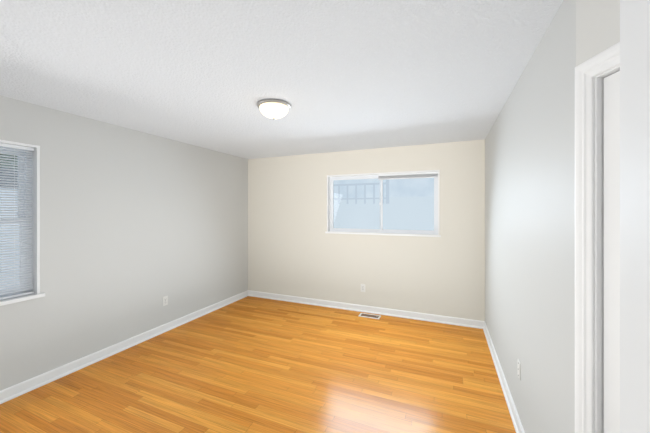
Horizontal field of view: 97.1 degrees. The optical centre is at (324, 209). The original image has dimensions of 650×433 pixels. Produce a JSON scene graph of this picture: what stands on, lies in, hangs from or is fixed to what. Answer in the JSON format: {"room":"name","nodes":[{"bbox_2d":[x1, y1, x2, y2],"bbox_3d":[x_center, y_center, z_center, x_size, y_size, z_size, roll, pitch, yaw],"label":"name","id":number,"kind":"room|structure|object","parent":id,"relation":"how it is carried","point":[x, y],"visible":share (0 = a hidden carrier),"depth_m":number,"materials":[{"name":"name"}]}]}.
{"room":"empty bedroom","nodes":[
{"label":"empty bedroom","id":0,"kind":"room"},
{"bbox_2d":[0,95,247,390],"bbox_3d":[-2.263,0.310,3.222,0.150,2.440,4.522,0,0,23],"label":"wall","id":1,"kind":"structure","parent":0,"point":[136,226],"depth_m":3.07,"materials":[{"name":"white paint"}]},
{"bbox_2d":[0,140,44,305],"bbox_3d":[-2.720,0.098,2.087,0.182,1.313,0.990,0,0,23],"label":"window","id":2,"kind":"structure","parent":1,"relation":"in","point":[36,221],"depth_m":2.49,"materials":[{"name":"white paint"}]},
{"bbox_2d":[0,143,33,299],"bbox_3d":[-2.704,0.091,2.080,0.036,1.258,0.898,0,0,23],"label":"window blind","id":3,"kind":"object","parent":2,"relation":"attached to","point":[22,149],"visible":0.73,"depth_m":2.39,"materials":[{"name":"white plastic"}]},
{"bbox_2d":[0,290,247,403],"bbox_3d":[-2.185,1.482,3.182,0.024,0.095,4.209,0,0,23],"label":"baseboard","id":4,"kind":"structure","parent":1,"relation":"attached to","point":[18,389],"depth_m":2.93,"materials":[{"name":"white paint"}]},
{"bbox_2d":[163,296,167,305],"bbox_3d":[-2.012,1.145,3.617,0.008,0.115,0.070,0,0,23],"label":"electrical outlet","id":5,"kind":"object","parent":1,"relation":"attached to","point":[165,300],"visible":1,"depth_m":3.62,"materials":[{"name":"white plastic"}]},
{"bbox_2d":[0,296,515,432],"bbox_3d":[0.043,1.605,2.257,5.150,0.150,4.522,0,0,23],"label":"floor","id":6,"kind":"structure","parent":0,"point":[249,364],"depth_m":2.55,"materials":[{"name":"brown wood"}]},
{"bbox_2d":[359,313,380,318],"bbox_3d":[0.645,1.524,4.136,0.300,0.012,0.140,0,0,23],"label":"floor vent","id":7,"kind":"object","parent":6,"relation":"in","point":[373,316],"visible":1,"depth_m":4.15,"materials":[{"name":"white metal"}]},
{"bbox_2d":[0,0,562,158],"bbox_3d":[0.043,-0.985,2.257,5.150,0.150,4.522,0,0,23],"label":"ceiling","id":8,"kind":"structure","parent":0,"point":[343,75],"depth_m":1.81,"materials":[{"name":"white paint"}]},
{"bbox_2d":[257,99,290,118],"bbox_3d":[-0.441,-0.847,2.487,0.290,0.126,0.290,0,0,23],"label":"flush-mount light","id":9,"kind":"object","parent":8,"relation":"attached to","point":[273,108],"visible":1,"depth_m":2.40,"materials":[{"name":"white glass"}]},
{"bbox_2d":[248,139,484,320],"bbox_3d":[0.370,0.310,4.490,3.730,2.440,0.150,0,0,23],"label":"wall","id":10,"kind":"structure","parent":0,"point":[294,249],"depth_m":4.28,"materials":[{"name":"white paint"}]},
{"bbox_2d":[361,284,364,291],"bbox_3d":[0.571,1.175,4.321,0.070,0.115,0.008,0,0,23],"label":"electrical outlet","id":11,"kind":"object","parent":10,"relation":"attached to","point":[362,287],"visible":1,"depth_m":4.32,"materials":[{"name":"white plastic"}]},
{"bbox_2d":[248,290,484,328],"bbox_3d":[0.337,1.482,4.410,3.730,0.095,0.024,0,0,23],"label":"baseboard","id":12,"kind":"structure","parent":10,"relation":"attached to","point":[410,315],"depth_m":4.24,"materials":[{"name":"white paint"}]},
{"bbox_2d":[325,170,440,236],"bbox_3d":[0.818,-0.091,4.286,1.691,0.916,0.180,0,0,23],"label":"window","id":13,"kind":"structure","parent":10,"relation":"in","point":[364,231],"depth_m":4.30,"materials":[{"name":"white paint"}]},
{"bbox_2d":[378,171,437,179],"bbox_3d":[1.178,-0.488,4.107,0.842,0.081,0.028,0,0,23],"label":"window blind","id":14,"kind":"object","parent":13,"relation":"attached to","point":[408,175],"visible":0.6,"depth_m":4.09,"materials":[{"name":"white plastic"}]},
{"bbox_2d":[485,0,575,432],"bbox_3d":[1.622,0.310,2.454,0.150,2.440,2.940,0,0,23],"label":"wall","id":15,"kind":"structure","parent":0,"point":[530,231],"depth_m":1.59,"materials":[{"name":"white paint"}]},
{"bbox_2d":[483,322,524,432],"bbox_3d":[1.509,1.482,2.411,0.024,0.095,2.781,0,0,23],"label":"baseboard","id":16,"kind":"structure","parent":15,"relation":"attached to","point":[517,424],"depth_m":2.39,"materials":[{"name":"white paint"}]},
{"bbox_2d":[517,359,520,379],"bbox_3d":[1.339,1.100,1.982,0.008,0.115,0.070,0,0,23],"label":"outlet","id":17,"kind":"object","parent":15,"relation":"attached to","point":[518,368],"visible":0.94,"depth_m":1.98,"materials":[{"name":"white plastic"}]},
{"bbox_2d":[576,0,619,65],"bbox_3d":[1.058,0.810,0.587,0.150,3.440,1.080,0,0,0],"label":"wall","id":18,"kind":"structure","parent":0,"point":[597,26],"depth_m":1.04,"materials":[{"name":"white paint"}]},
{"bbox_2d":[575,42,619,432],"bbox_3d":[1.049,0.487,0.636,0.169,2.086,0.962,0,0,0],"label":"door frame","id":19,"kind":"structure","parent":18,"relation":"attached to","point":[592,73],"depth_m":1.05,"materials":[{"name":"white paint"}]},
{"bbox_2d":[604,71,619,432],"bbox_3d":[1.021,0.523,0.636,0.175,1.998,0.802,0,0,0],"label":"closet door","id":20,"kind":"structure","parent":18,"relation":"in","point":[612,253],"depth_m":1.00,"materials":[{"name":"white paint"}]},
{"bbox_3d":[-1.057,0.310,0.348,4.293,2.440,0.150,0,0,23],"label":"wall","id":21,"kind":"structure","parent":0,"visible":0},
{"bbox_2d":[620,0,649,432],"bbox_3d":[0.511,0.507,0.232,0.175,2.030,0.820,0,0,20],"label":"entry door","id":22,"kind":"structure","parent":21,"relation":"in","point":[634,216],"depth_m":0.57,"materials":[{"name":"white paint"}]},
{"label":"outside","id":23,"kind":"structure","parent":0,"visible":0},
{"bbox_3d":[0.385,2.455,4.175,84.000,0.050,88.000,0,0,23],"label":"ground","id":24,"kind":"structure","parent":23,"visible":0},
{"bbox_2d":[0,154,17,168],"bbox_3d":[-16.175,-6.020,11.102,0.100,16.900,36.000,0,0,23],"label":"trees","id":25,"kind":"object","parent":24,"relation":"on","point":[8,160],"depth_m":13.65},
{"bbox_2d":[0,167,18,289],"bbox_3d":[-10.027,0.605,6.362,5.700,3.650,10.800,0,0,23],"label":"neighbor house","id":26,"kind":"structure","parent":24,"relation":"on","point":[9,216],"depth_m":6.63,"materials":[{"name":"grey"}]},
{"bbox_2d":[334,178,433,197],"bbox_3d":[6.579,-6.020,18.982,32.000,16.900,0.100,0,0,23],"label":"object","id":27,"kind":"object","parent":24,"relation":"on","point":[412,188],"depth_m":19.71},
{"bbox_2d":[334,196,433,230],"bbox_3d":[3.954,0.780,12.708,28.000,3.300,12.500,0,0,23],"label":"wall","id":28,"kind":"structure","parent":24,"relation":"on","point":[396,215],"depth_m":11.27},
{"bbox_2d":[334,180,388,203],"bbox_3d":[1.037,-0.770,12.834,3.620,1.000,0.120,0,0,23],"label":"fence","id":29,"kind":"object","parent":28,"relation":"on","point":[374,198],"depth_m":12.50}
]}

